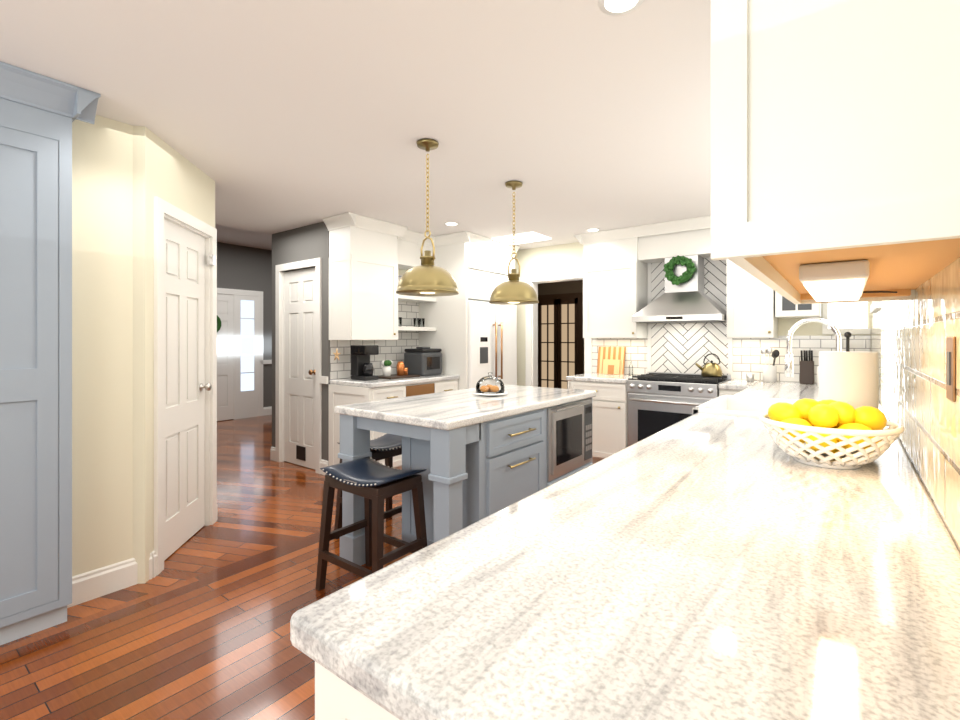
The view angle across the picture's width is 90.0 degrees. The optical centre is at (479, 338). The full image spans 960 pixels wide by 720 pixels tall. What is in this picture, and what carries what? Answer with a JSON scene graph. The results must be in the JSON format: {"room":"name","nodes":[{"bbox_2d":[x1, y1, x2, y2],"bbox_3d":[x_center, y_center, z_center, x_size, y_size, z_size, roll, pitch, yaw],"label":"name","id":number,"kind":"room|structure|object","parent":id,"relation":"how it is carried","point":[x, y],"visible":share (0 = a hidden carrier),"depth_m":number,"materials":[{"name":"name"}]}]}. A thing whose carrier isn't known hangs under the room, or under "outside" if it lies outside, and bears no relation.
{"room":"kitchen","nodes":[
{"label":"kitchen","id":0,"kind":"room"},
{"bbox_2d":[72,115,132,576],"bbox_3d":[-2.760,0.085,1.476,0.120,2.450,3.000,0,0,37],"label":"wall","id":1,"kind":"structure","parent":0,"point":[102,341],"depth_m":2.46,"materials":[{"name":"beige paint"}]},
{"bbox_2d":[67,553,151,607],"bbox_3d":[-1.911,1.240,2.478,0.016,0.140,0.376,0,0,37],"label":"baseboard","id":2,"kind":"structure","parent":1,"relation":"attached to","point":[97,583],"depth_m":2.46,"materials":[{"name":"white wood"}]},
{"bbox_2d":[133,126,209,583],"bbox_3d":[-1.909,0.085,2.969,0.120,2.450,0.815,0,0,-8],"label":"wall","id":3,"kind":"structure","parent":0,"point":[146,165],"depth_m":2.59,"materials":[{"name":"beige paint"}]},
{"bbox_2d":[151,550,156,577],"bbox_3d":[-1.797,1.240,2.646,0.016,0.140,0.025,0,0,-8],"label":"baseboard angled left","id":4,"kind":"structure","parent":3,"relation":"attached to","point":[154,565],"depth_m":2.64,"materials":[{"name":"white wood"}]},
{"bbox_2d":[154,196,216,574],"bbox_3d":[-1.850,0.260,3.055,0.020,2.100,0.800,0,0,-8],"label":"trim","id":5,"kind":"structure","parent":3,"relation":"attached to","point":[162,207],"depth_m":2.71,"materials":[{"name":"white wood"}]},
{"bbox_2d":[164,214,208,237],"bbox_3d":[-1.919,-0.714,3.046,0.120,0.012,0.660,0,0,-8],"label":"trim","id":6,"kind":"structure","parent":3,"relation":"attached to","point":[184,226],"depth_m":3.02,"materials":[{"name":"white wood"}]},
{"bbox_2d":[164,218,215,560],"bbox_3d":[-1.875,0.294,3.072,0.483,2.015,0.541,0,0,37],"label":"closet door","id":7,"kind":"structure","parent":3,"relation":"in","point":[185,387],"depth_m":3.05,"materials":[{"name":"white wood"}]},
{"bbox_2d":[0,415,412,719],"bbox_3d":[-1.304,1.360,4.685,8.344,0.100,9.870,0,0,37],"label":"floor","id":8,"kind":"structure","parent":0,"point":[215,644],"depth_m":2.19,"materials":[{"name":"brown wood"}]},
{"bbox_2d":[0,98,71,644],"bbox_3d":[-2.280,0.087,1.848,0.186,2.446,1.074,0,0,37],"label":"pantry cabinet","id":9,"kind":"object","parent":8,"relation":"on","point":[35,370],"visible":1,"depth_m":2.12,"materials":[{"name":"blue"}]},
{"bbox_2d":[0,61,98,124],"bbox_3d":[-2.149,-1.078,1.796,0.085,0.120,1.150,0,0,37],"label":"crown molding","id":10,"kind":"structure","parent":9,"relation":"attached to","point":[33,89],"depth_m":2.10,"materials":[{"name":"blue"}]},
{"bbox_2d":[72,87,100,121],"bbox_3d":[-1.898,-1.078,2.281,0.275,0.120,0.085,0,0,37],"label":"crown molding","id":11,"kind":"structure","parent":9,"relation":"attached to","point":[83,99],"depth_m":2.18,"materials":[{"name":"blue"}]},
{"bbox_2d":[334,434,401,538],"bbox_3d":[-0.672,0.993,3.241,0.364,0.634,0.484,0,0,37],"label":"stool","id":12,"kind":"object","parent":8,"relation":"on","point":[387,447],"visible":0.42,"depth_m":3.15,"materials":[{"name":"black wood"}]},
{"bbox_2d":[316,456,426,590],"bbox_3d":[-0.560,0.993,2.514,0.484,0.634,0.364,0,0,37],"label":"stool","id":13,"kind":"object","parent":8,"relation":"on","point":[372,482],"visible":1,"depth_m":2.48,"materials":[{"name":"black wood"}]},
{"bbox_2d":[329,374,459,469],"bbox_3d":[-0.823,0.850,4.891,0.652,0.920,1.220,0,0,37],"label":"base cabinet","id":14,"kind":"object","parent":8,"relation":"on","point":[345,391],"depth_m":4.53,"materials":[{"name":"white painted wood"},{"name":"bronze"}]},
{"bbox_2d":[350,345,378,380],"bbox_3d":[-1.103,0.225,4.589,0.220,0.329,0.170,0,0,37],"label":"coffee maker","id":15,"kind":"object","parent":14,"relation":"on","point":[362,368],"visible":1,"depth_m":4.54,"materials":[{"name":"black plastic"}]},
{"bbox_2d":[378,360,419,378],"bbox_3d":[-0.841,0.299,4.867,0.260,0.179,0.400,0,0,37],"label":"tray","id":16,"kind":"object","parent":14,"relation":"on","point":[402,371],"visible":0.98,"depth_m":4.78,"materials":[{"name":"brown wood"}]},
{"bbox_2d":[404,347,441,375],"bbox_3d":[-0.614,0.237,5.196,0.303,0.304,0.320,0,0,37],"label":"toaster oven","id":17,"kind":"object","parent":14,"relation":"on","point":[423,361],"visible":0.98,"depth_m":5.08,"materials":[{"name":"grey metal"}]},
{"bbox_2d":[419,242,514,389],"bbox_3d":[-0.131,0.086,5.754,0.706,2.447,0.988,0,0,37],"label":"tall cabinet","id":18,"kind":"object","parent":8,"relation":"on","point":[478,273],"visible":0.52,"depth_m":5.32,"materials":[{"name":"white wood"}]},
{"bbox_2d":[434,231,469,246],"bbox_3d":[-0.334,-1.088,5.240,0.515,0.100,0.075,0,0,37],"label":"crown molding","id":19,"kind":"structure","parent":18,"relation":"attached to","point":[453,238],"depth_m":5.21,"materials":[{"name":"white wood"}]},
{"bbox_2d":[465,232,519,254],"bbox_3d":[0.164,-1.088,5.529,0.075,0.100,0.988,0,0,37],"label":"crown molding","id":20,"kind":"structure","parent":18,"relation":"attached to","point":[483,241],"depth_m":5.48,"materials":[{"name":"white wood"}]},
{"bbox_2d":[338,396,595,565],"bbox_3d":[0.030,0.873,3.192,0.894,0.875,1.668,0,0,37],"label":"kitchen island","id":21,"kind":"object","parent":8,"relation":"on","point":[478,457],"depth_m":2.74,"materials":[{"name":"blue-gray painted wood"},{"name":"granite"},{"name":"brass"}]},
{"bbox_2d":[335,384,595,431],"bbox_3d":[0.015,0.412,3.208,0.880,0.045,1.706,0,0,37],"label":"island countertop","id":22,"kind":"structure","parent":21,"relation":"on","point":[440,411],"depth_m":2.82,"materials":[{"name":"white stone"}]},
{"bbox_2d":[472,372,507,395],"bbox_3d":[0.071,0.309,3.341,0.250,0.159,0.250,0,0,37],"label":"cloche","id":23,"kind":"object","parent":22,"relation":"on","point":[489,390],"visible":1,"depth_m":3.33,"materials":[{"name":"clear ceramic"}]},
{"bbox_2d":[468,300,516,388],"bbox_3d":[-0.085,0.439,5.718,0.782,1.718,0.910,0,0,37],"label":"fridge","id":24,"kind":"object","parent":8,"relation":"on","point":[492,338],"visible":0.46,"depth_m":5.43,"materials":[{"name":"white metal"}]},
{"bbox_2d":[566,373,636,463],"bbox_3d":[1.347,0.850,5.090,0.649,0.920,0.665,0,0,37],"label":"base cabinet","id":25,"kind":"object","parent":8,"relation":"on","point":[610,419],"depth_m":4.79,"materials":[{"name":"white painted wood"},{"name":"brass"}]},
{"bbox_2d":[597,347,625,374],"bbox_3d":[1.462,0.238,5.356,0.310,0.300,0.076,0,0,37],"label":"cutting board","id":26,"kind":"object","parent":25,"relation":"on","point":[614,353],"visible":0.52,"depth_m":5.36,"materials":[{"name":"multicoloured wood"}]},
{"bbox_2d":[602,359,620,374],"bbox_3d":[1.454,0.308,5.312,0.190,0.160,0.051,0,0,37],"label":"cutting board","id":27,"kind":"object","parent":25,"relation":"on","point":[610,366],"visible":0.89,"depth_m":5.30,"materials":[{"name":"brown wood"}]},
{"bbox_2d":[290,381,959,719],"bbox_3d":[1.506,0.850,2.357,0.806,0.920,4.819,0,0,37],"label":"countertop","id":28,"kind":"structure","parent":8,"relation":"on","point":[699,566],"depth_m":0.71,"materials":[{"name":"white stone"}]},
{"bbox_2d":[692,395,796,417],"bbox_3d":[1.587,0.509,2.700,0.560,0.282,0.772,0,0,37],"label":"farmhouse sink","id":29,"kind":"object","parent":28,"relation":"in","point":[742,406],"visible":0.27,"depth_m":2.98,"materials":[{"name":"white ceramic"}]},
{"bbox_2d":[760,346,779,381],"bbox_3d":[2.625,0.226,4.349,0.149,0.325,0.110,0,0,37],"label":"utensil crock","id":30,"kind":"object","parent":28,"relation":"on","point":[769,373],"visible":1,"depth_m":4.32,"materials":[{"name":"white ceramic"}]},
{"bbox_2d":[800,350,813,383],"bbox_3d":[2.844,0.243,4.176,0.100,0.292,0.110,0,0,37],"label":"knife block","id":31,"kind":"object","parent":28,"relation":"on","point":[806,369],"visible":1,"depth_m":4.14,"materials":[{"name":"brown wood"}]},
{"bbox_2d":[784,317,840,376],"bbox_3d":[1.749,0.138,2.511,0.259,0.499,0.131,0,0,37],"label":"faucet","id":32,"kind":"object","parent":28,"relation":"on","point":[789,369],"visible":0.67,"depth_m":2.53,"materials":[{"name":"silver metal"}]},
{"bbox_2d":[817,366,818,386],"bbox_3d":[2.807,0.291,3.896,0.120,0.195,0.120,0,0,37],"label":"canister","id":33,"kind":"object","parent":28,"relation":"on","point":[817,376],"visible":0.06,"depth_m":3.91,"materials":[{"name":"white ceramic"}]},
{"bbox_2d":[758,398,904,468],"bbox_3d":[1.097,0.291,1.521,0.374,0.195,0.374,0,0,37],"label":"fruit bowl","id":34,"kind":"object","parent":28,"relation":"on","point":[828,432],"visible":1,"depth_m":1.44,"materials":[{"name":"white ceramic"}]},
{"bbox_2d":[819,332,878,448],"bbox_3d":[1.315,0.181,1.716,0.170,0.415,0.176,0,0,37],"label":"paper towel holder","id":35,"kind":"object","parent":28,"relation":"on","point":[848,376],"visible":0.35,"depth_m":1.65,"materials":[{"name":"white paper"}]},
{"bbox_2d":[627,372,730,446],"bbox_3d":[1.914,0.830,4.629,0.798,0.960,0.697,0,0,37],"label":"range","id":36,"kind":"object","parent":8,"relation":"on","point":[658,401],"visible":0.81,"depth_m":4.46,"materials":[{"name":"silver metal"}]},
{"bbox_2d":[695,353,722,376],"bbox_3d":[2.196,0.246,4.600,0.229,0.221,0.184,0,0,37],"label":"kettle","id":37,"kind":"object","parent":36,"relation":"on","point":[711,369],"visible":1,"depth_m":4.53,"materials":[{"name":"gold metal"}]},
{"bbox_2d":[718,379,759,395],"bbox_3d":[2.352,0.850,4.336,0.240,0.920,0.647,0,0,37],"label":"countertop","id":38,"kind":"structure","parent":8,"relation":"on","point":[732,386],"depth_m":4.13,"materials":[{"name":"white stone"}]},
{"bbox_2d":[746,373,753,381],"bbox_3d":[2.487,0.354,4.416,0.066,0.070,0.064,0,0,37],"label":"cup","id":39,"kind":"object","parent":38,"relation":"on","point":[750,377],"visible":1,"depth_m":4.39,"materials":[{"name":"white ceramic"}]},
{"bbox_2d":[210,178,214,227],"bbox_3d":[-1.970,0.085,3.419,0.120,2.450,0.094,0,0,-8],"label":"wall","id":40,"kind":"structure","parent":0,"point":[212,202],"depth_m":3.43,"materials":[{"name":"beige paint"}]},
{"bbox_2d":[204,237,209,525],"bbox_3d":[-1.963,0.295,3.367,0.120,2.030,0.012,0,0,-8],"label":"trim","id":41,"kind":"structure","parent":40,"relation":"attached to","point":[207,393],"depth_m":3.37,"materials":[{"name":"white wood"}]},
{"bbox_2d":[215,224,271,249],"bbox_3d":[-3.880,-1.590,5.549,3.200,0.100,8.120,0,0,37],"label":"ceiling","id":42,"kind":"structure","parent":0,"point":[241,237],"depth_m":7.28,"materials":[{"name":"white paint"}]},
{"bbox_2d":[217,242,271,421],"bbox_3d":[-5.105,-0.115,6.483,0.120,2.850,8.120,0,0,37],"label":"wall","id":43,"kind":"structure","parent":0,"point":[239,267],"depth_m":8.11,"materials":[{"name":"grey paint"}]},
{"bbox_2d":[217,294,233,420],"bbox_3d":[-4.261,0.285,7.431,0.069,2.030,0.910,0,0,37],"label":"front door","id":44,"kind":"structure","parent":43,"relation":"in","point":[225,356],"depth_m":7.71,"materials":[{"name":"white"}]},
{"bbox_2d":[234,295,236,419],"bbox_3d":[-3.992,0.295,7.822,0.025,2.030,0.040,0,0,37],"label":"trim","id":45,"kind":"structure","parent":43,"relation":"attached to","point":[235,356],"depth_m":7.82,"materials":[{"name":"white wood"}]},
{"bbox_2d":[217,288,262,415],"bbox_3d":[-4.159,0.250,7.604,0.025,2.120,1.490,0,0,37],"label":"door frame","id":46,"kind":"structure","parent":43,"relation":"attached to","point":[259,294],"depth_m":8.14,"materials":[{"name":"white wood"}]},
{"bbox_2d":[237,295,257,418],"bbox_3d":[-3.868,0.295,7.979,0.027,2.030,0.360,0,0,37],"label":"window","id":47,"kind":"structure","parent":43,"relation":"in","point":[247,356],"depth_m":7.97,"materials":[{"name":"white glass"}]},
{"bbox_2d":[260,360,271,363],"bbox_3d":[-3.198,0.395,8.864,0.025,0.070,1.780,0,0,37],"label":"trim","id":48,"kind":"structure","parent":43,"relation":"attached to","point":[267,362],"depth_m":8.23,"materials":[{"name":"white wood"}]},
{"bbox_2d":[263,406,271,415],"bbox_3d":[-3.201,1.240,8.867,0.016,0.140,1.780,0,0,37],"label":"baseboard","id":49,"kind":"structure","parent":43,"relation":"attached to","point":[267,410],"depth_m":8.26,"materials":[{"name":"white"}]},
{"bbox_2d":[272,222,331,465],"bbox_3d":[-1.825,0.085,4.963,1.020,2.450,0.120,0,0,37],"label":"wall","id":50,"kind":"structure","parent":0,"point":[322,242],"depth_m":4.73,"materials":[{"name":"grey paint"}]},
{"bbox_2d":[270,447,274,460],"bbox_3d":[-2.228,1.240,5.184,0.110,0.140,0.016,0,0,37],"label":"baseboard","id":51,"kind":"structure","parent":50,"relation":"attached to","point":[272,453],"depth_m":5.18,"materials":[{"name":"white wood"}]},
{"bbox_2d":[275,258,320,473],"bbox_3d":[-1.831,0.260,4.955,0.800,2.100,0.140,0,0,37],"label":"door frame","id":52,"kind":"structure","parent":50,"relation":"attached to","point":[316,262],"depth_m":5.10,"materials":[{"name":"white wood"}]},
{"bbox_2d":[284,268,314,468],"bbox_3d":[-1.852,0.294,4.927,0.630,2.015,0.099,0,0,37],"label":"hall door","id":53,"kind":"structure","parent":50,"relation":"in","point":[299,367],"depth_m":4.95,"materials":[{"name":"white wood"}]},
{"bbox_2d":[320,459,327,474],"bbox_3d":[-1.504,1.240,4.633,0.110,0.140,0.016,0,0,37],"label":"baseboard","id":54,"kind":"structure","parent":50,"relation":"attached to","point":[323,463],"depth_m":4.64,"materials":[{"name":"white wood"}]},
{"bbox_2d":[320,376,327,383],"bbox_3d":[-1.505,0.395,4.631,0.110,0.070,0.020,0,0,37],"label":"trim","id":55,"kind":"structure","parent":50,"relation":"attached to","point":[323,379],"depth_m":4.61,"materials":[{"name":"white wood"}]},
{"bbox_2d":[0,0,710,249],"bbox_3d":[-0.080,-1.190,3.752,5.264,0.100,9.870,0,0,37],"label":"ceiling","id":56,"kind":"structure","parent":0,"point":[575,117],"depth_m":2.29,"materials":[{"name":"white paint"}]},
{"bbox_2d":[396,139,458,295],"bbox_3d":[-0.304,-0.700,2.784,0.362,0.873,0.362,0,0,37],"label":"pendant light","id":57,"kind":"object","parent":56,"relation":"hanging from","point":[426,277],"visible":1,"depth_m":2.69,"materials":[{"name":"gold metal"}]},
{"bbox_2d":[444,222,458,225],"bbox_3d":[-0.282,-1.137,4.742,0.150,0.006,0.150,0,0,37],"label":"recessed light","id":58,"kind":"object","parent":56,"relation":"in","point":[451,223],"visible":1,"depth_m":4.72,"materials":[{"name":"white"}]},
{"bbox_2d":[489,181,538,304],"bbox_3d":[0.248,-0.700,3.508,0.362,0.873,0.362,0,0,37],"label":"pendant light","id":59,"kind":"object","parent":56,"relation":"hanging from","point":[513,290],"visible":1,"depth_m":3.41,"materials":[{"name":"gold metal"}]},
{"bbox_2d":[492,232,550,244],"bbox_3d":[0.443,-1.133,5.447,0.600,0.011,0.400,0,0,37],"label":"ceiling light panel","id":60,"kind":"object","parent":56,"relation":"attached to","point":[527,237],"visible":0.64,"depth_m":5.39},
{"bbox_2d":[586,228,599,231],"bbox_3d":[1.180,-1.137,5.011,0.150,0.006,0.150,0,0,37],"label":"recessed light","id":61,"kind":"object","parent":56,"relation":"in","point":[593,229],"visible":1,"depth_m":4.99,"materials":[{"name":"white"}]},
{"bbox_2d":[598,0,643,15],"bbox_3d":[0.475,-1.137,1.612,0.150,0.006,0.150,0,0,37],"label":"recessed light","id":62,"kind":"object","parent":56,"relation":"in","point":[615,7],"visible":1,"depth_m":1.64,"materials":[{"name":"white"}]},
{"bbox_2d":[344,269,407,378],"bbox_3d":[-0.733,0.085,5.652,0.120,2.450,2.300,0,0,37],"label":"wall","id":63,"kind":"structure","parent":0,"point":[401,271],"depth_m":5.36,"materials":[{"name":"beige paint"}]},
{"bbox_2d":[329,226,397,339],"bbox_3d":[-1.129,-0.564,4.722,0.369,1.147,0.579,0,0,37],"label":"upper cabinet","id":64,"kind":"object","parent":63,"relation":"attached to","point":[363,283],"visible":1,"depth_m":4.55,"materials":[{"name":"white wood"}]},
{"bbox_2d":[322,212,355,230],"bbox_3d":[-1.312,-1.088,4.456,0.401,0.100,0.075,0,0,37],"label":"crown molding","id":65,"kind":"structure","parent":64,"relation":"attached to","point":[347,219],"depth_m":4.43,"materials":[{"name":"white wood"}]},
{"bbox_2d":[353,214,407,237],"bbox_3d":[-0.963,-1.088,4.645,0.075,0.100,0.650,0,0,37],"label":"crown molding","id":66,"kind":"structure","parent":64,"relation":"attached to","point":[376,225],"depth_m":4.63,"materials":[{"name":"white wood"}]},
{"bbox_2d":[330,275,418,379],"bbox_3d":[-1.077,-0.160,5.097,0.006,1.100,1.200,0,0,37],"label":"tile","id":67,"kind":"structure","parent":63,"relation":"attached to","point":[393,351],"depth_m":5.18,"materials":[{"name":"white tile"}]},
{"bbox_2d":[333,349,340,359],"bbox_3d":[-1.343,0.145,4.505,0.116,0.110,0.028,0,0,37],"label":"starfish","id":68,"kind":"object","parent":67,"relation":"attached to","point":[336,354],"visible":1,"depth_m":4.50,"materials":[{"name":"brown wood"}]},
{"bbox_2d":[397,239,436,330],"bbox_3d":[-0.793,-0.614,5.232,0.286,1.047,0.640,0,0,37],"label":"open shelves","id":69,"kind":"object","parent":63,"relation":"attached to","point":[408,255],"visible":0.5,"depth_m":5.14,"materials":[{"name":"white wood"}]},
{"bbox_2d":[398,317,424,326],"bbox_3d":[-0.790,-0.181,5.231,0.072,0.100,0.510,0,0,37],"label":"glasses","id":70,"kind":"object","parent":69,"relation":"on","point":[419,320],"visible":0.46,"depth_m":5.32,"materials":[{"name":"clear glass"}]},
{"bbox_2d":[397,230,434,246],"bbox_3d":[-0.660,-1.088,5.175,0.075,0.100,0.570,0,0,37],"label":"crown molding","id":71,"kind":"structure","parent":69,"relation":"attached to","point":[414,236],"depth_m":5.14,"materials":[{"name":"white wood"}]},
{"bbox_2d":[538,280,583,373],"bbox_3d":[1.952,0.085,8.333,5.000,2.450,0.120,0,0,37],"label":"wall","id":72,"kind":"structure","parent":0,"point":[565,287],"depth_m":8.62,"materials":[{"name":"brown"}]},
{"bbox_2d":[538,292,582,388],"bbox_3d":[1.402,0.250,8.649,0.980,2.120,0.036,0,0,37],"label":"door","id":73,"kind":"structure","parent":72,"relation":"attached to","point":[560,337],"depth_m":8.61,"materials":[{"name":"brown wood"}]},
{"bbox_2d":[515,242,871,385],"bbox_3d":[1.688,0.085,5.327,4.364,2.450,0.120,0,0,37],"label":"wall","id":74,"kind":"structure","parent":0,"point":[558,258],"depth_m":5.88,"materials":[{"name":"beige paint"}]},
{"bbox_2d":[526,270,591,386],"bbox_3d":[0.973,0.253,5.860,0.890,2.115,0.140,0,0,37],"label":"door frame","id":75,"kind":"structure","parent":74,"relation":"attached to","point":[530,279],"depth_m":6.03,"materials":[{"name":"white wood"}]},
{"bbox_2d":[583,237,646,337],"bbox_3d":[1.454,-0.574,5.196,0.591,1.127,0.365,0,0,37],"label":"upper cabinet","id":76,"kind":"object","parent":74,"relation":"attached to","point":[614,286],"visible":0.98,"depth_m":5.06,"materials":[{"name":"white wood"}]},
{"bbox_2d":[574,234,582,244],"bbox_3d":[1.180,-1.088,5.386,0.075,0.100,0.396,0,0,37],"label":"crown molding","id":77,"kind":"structure","parent":76,"relation":"attached to","point":[578,237],"depth_m":5.22,"materials":[{"name":"white wood"}]},
{"bbox_2d":[580,215,710,243],"bbox_3d":[1.955,-1.088,4.593,2.119,0.100,0.075,0,0,37],"label":"crown molding","id":78,"kind":"structure","parent":76,"relation":"attached to","point":[696,223],"depth_m":4.79,"materials":[{"name":"white wood"}]},
{"bbox_2d":[592,338,646,374],"bbox_3d":[1.514,0.180,5.379,0.725,0.420,0.008,0,0,37],"label":"tile","id":79,"kind":"structure","parent":74,"relation":"attached to","point":[636,352],"depth_m":5.28,"materials":[{"name":"white tile"}]},
{"bbox_2d":[638,228,710,262],"bbox_3d":[2.043,-0.974,4.799,0.828,0.327,0.281,0,0,37],"label":"trim","id":80,"kind":"structure","parent":74,"relation":"attached to","point":[656,248],"depth_m":4.72,"materials":[{"name":"white wood"}]},
{"bbox_2d":[632,255,726,323],"bbox_3d":[1.975,-0.487,4.709,0.808,0.646,0.491,0,0,37],"label":"range hood","id":81,"kind":"object","parent":74,"relation":"attached to","point":[689,301],"visible":0.85,"depth_m":4.62,"materials":[{"name":"silver metal"}]},
{"bbox_2d":[664,255,695,284],"bbox_3d":[1.932,-0.663,4.640,0.290,0.294,0.088,0,0,37],"label":"wreath","id":82,"kind":"object","parent":81,"relation":"hanging from","point":[686,275],"visible":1,"depth_m":4.62,"materials":[{"name":"green plant"}]},
{"bbox_2d":[651,258,727,374],"bbox_3d":[2.129,-0.220,4.912,0.740,1.260,0.006,0,0,37],"label":"wall","id":83,"kind":"structure","parent":74,"relation":"attached to","point":[692,326],"depth_m":4.86,"materials":[{"name":"grey"}]},
{"bbox_2d":[651,258,727,374],"bbox_3d":[2.126,-0.220,4.907,0.740,1.260,0.006,0,0,37],"label":"tiles","id":84,"kind":"structure","parent":83,"relation":"attached to","point":[672,364],"depth_m":4.88,"materials":[{"name":"white tile"}]},
{"bbox_2d":[647,263,732,379],"bbox_3d":[2.126,-0.240,4.907,0.820,1.300,0.015,0,0,37],"label":"trim","id":85,"kind":"structure","parent":83,"relation":"attached to","point":[730,356],"depth_m":5.13,"materials":[{"name":"white tile"}]},
{"bbox_2d":[727,259,777,337],"bbox_3d":[2.495,-0.574,4.402,0.371,1.127,0.365,0,0,37],"label":"upper cabinet","id":86,"kind":"object","parent":74,"relation":"attached to","point":[750,306],"visible":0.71,"depth_m":4.29,"materials":[{"name":"white wood"}]},
{"bbox_2d":[775,291,821,317],"bbox_3d":[2.784,-0.663,4.197,0.319,0.947,0.341,0,0,37],"label":"upper cabinet","id":87,"kind":"object","parent":74,"relation":"attached to","point":[785,307],"depth_m":4.09,"materials":[{"name":"white wood"}]},
{"bbox_2d":[733,335,870,382],"bbox_3d":[2.868,0.180,4.347,1.039,0.420,0.008,0,0,37],"label":"tile","id":88,"kind":"structure","parent":74,"relation":"attached to","point":[748,356],"depth_m":4.42,"materials":[{"name":"white tile"}]},
{"bbox_2d":[822,302,870,333],"bbox_3d":[3.143,-0.445,4.123,0.329,0.810,0.029,0,0,37],"label":"window","id":89,"kind":"structure","parent":74,"relation":"in","point":[850,317],"depth_m":4.12,"materials":[{"name":"white glass"}]},
{"bbox_2d":[711,0,959,303],"bbox_3d":[0.840,-0.628,1.095,0.331,1.016,1.200,0,0,37],"label":"upper cabinet","id":90,"kind":"object","parent":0,"point":[835,130],"visible":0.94,"depth_m":0.65,"materials":[{"name":"white wood"}]},
{"bbox_2d":[799,260,869,301],"bbox_3d":[0.854,-0.129,1.153,0.110,0.041,0.570,0,0,37],"label":"under-cabinet light","id":91,"kind":"object","parent":90,"relation":"attached to","point":[837,281],"visible":1,"depth_m":0.95,"materials":[{"name":"white plastic"}]},
{"bbox_2d":[863,291,896,292],"bbox_3d":[1.159,-0.136,1.395,0.095,0.013,0.178,0,0,37],"label":"cord","id":92,"kind":"object","parent":90,"relation":"attached to","point":[879,291],"visible":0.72,"depth_m":1.38,"materials":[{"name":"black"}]},
{"bbox_3d":[1.193,0.085,1.178,0.120,2.450,7.320,0,0,37],"label":"wall","id":93,"kind":"structure","parent":0,"visible":0},
{"bbox_2d":[870,301,886,313],"bbox_3d":[2.188,-0.600,2.608,0.029,0.820,2.440,0,0,37],"label":"window","id":94,"kind":"structure","parent":93,"relation":"in","point":[875,306],"depth_m":2.99,"materials":[{"name":"white"}]},
{"bbox_2d":[871,257,959,550],"bbox_3d":[1.803,0.098,2.084,0.008,0.585,4.900,0,0,37],"label":"tile","id":95,"kind":"structure","parent":93,"relation":"attached to","point":[908,341],"depth_m":1.23,"materials":[{"name":"white tile"}]},
{"bbox_2d":[946,336,955,401],"bbox_3d":[0.923,0.058,0.943,0.006,0.125,0.080,0,0,37],"label":"outlet","id":96,"kind":"object","parent":95,"relation":"attached to","point":[951,368],"visible":0.98,"depth_m":0.92,"materials":[{"name":"brown metal"}]}
]}

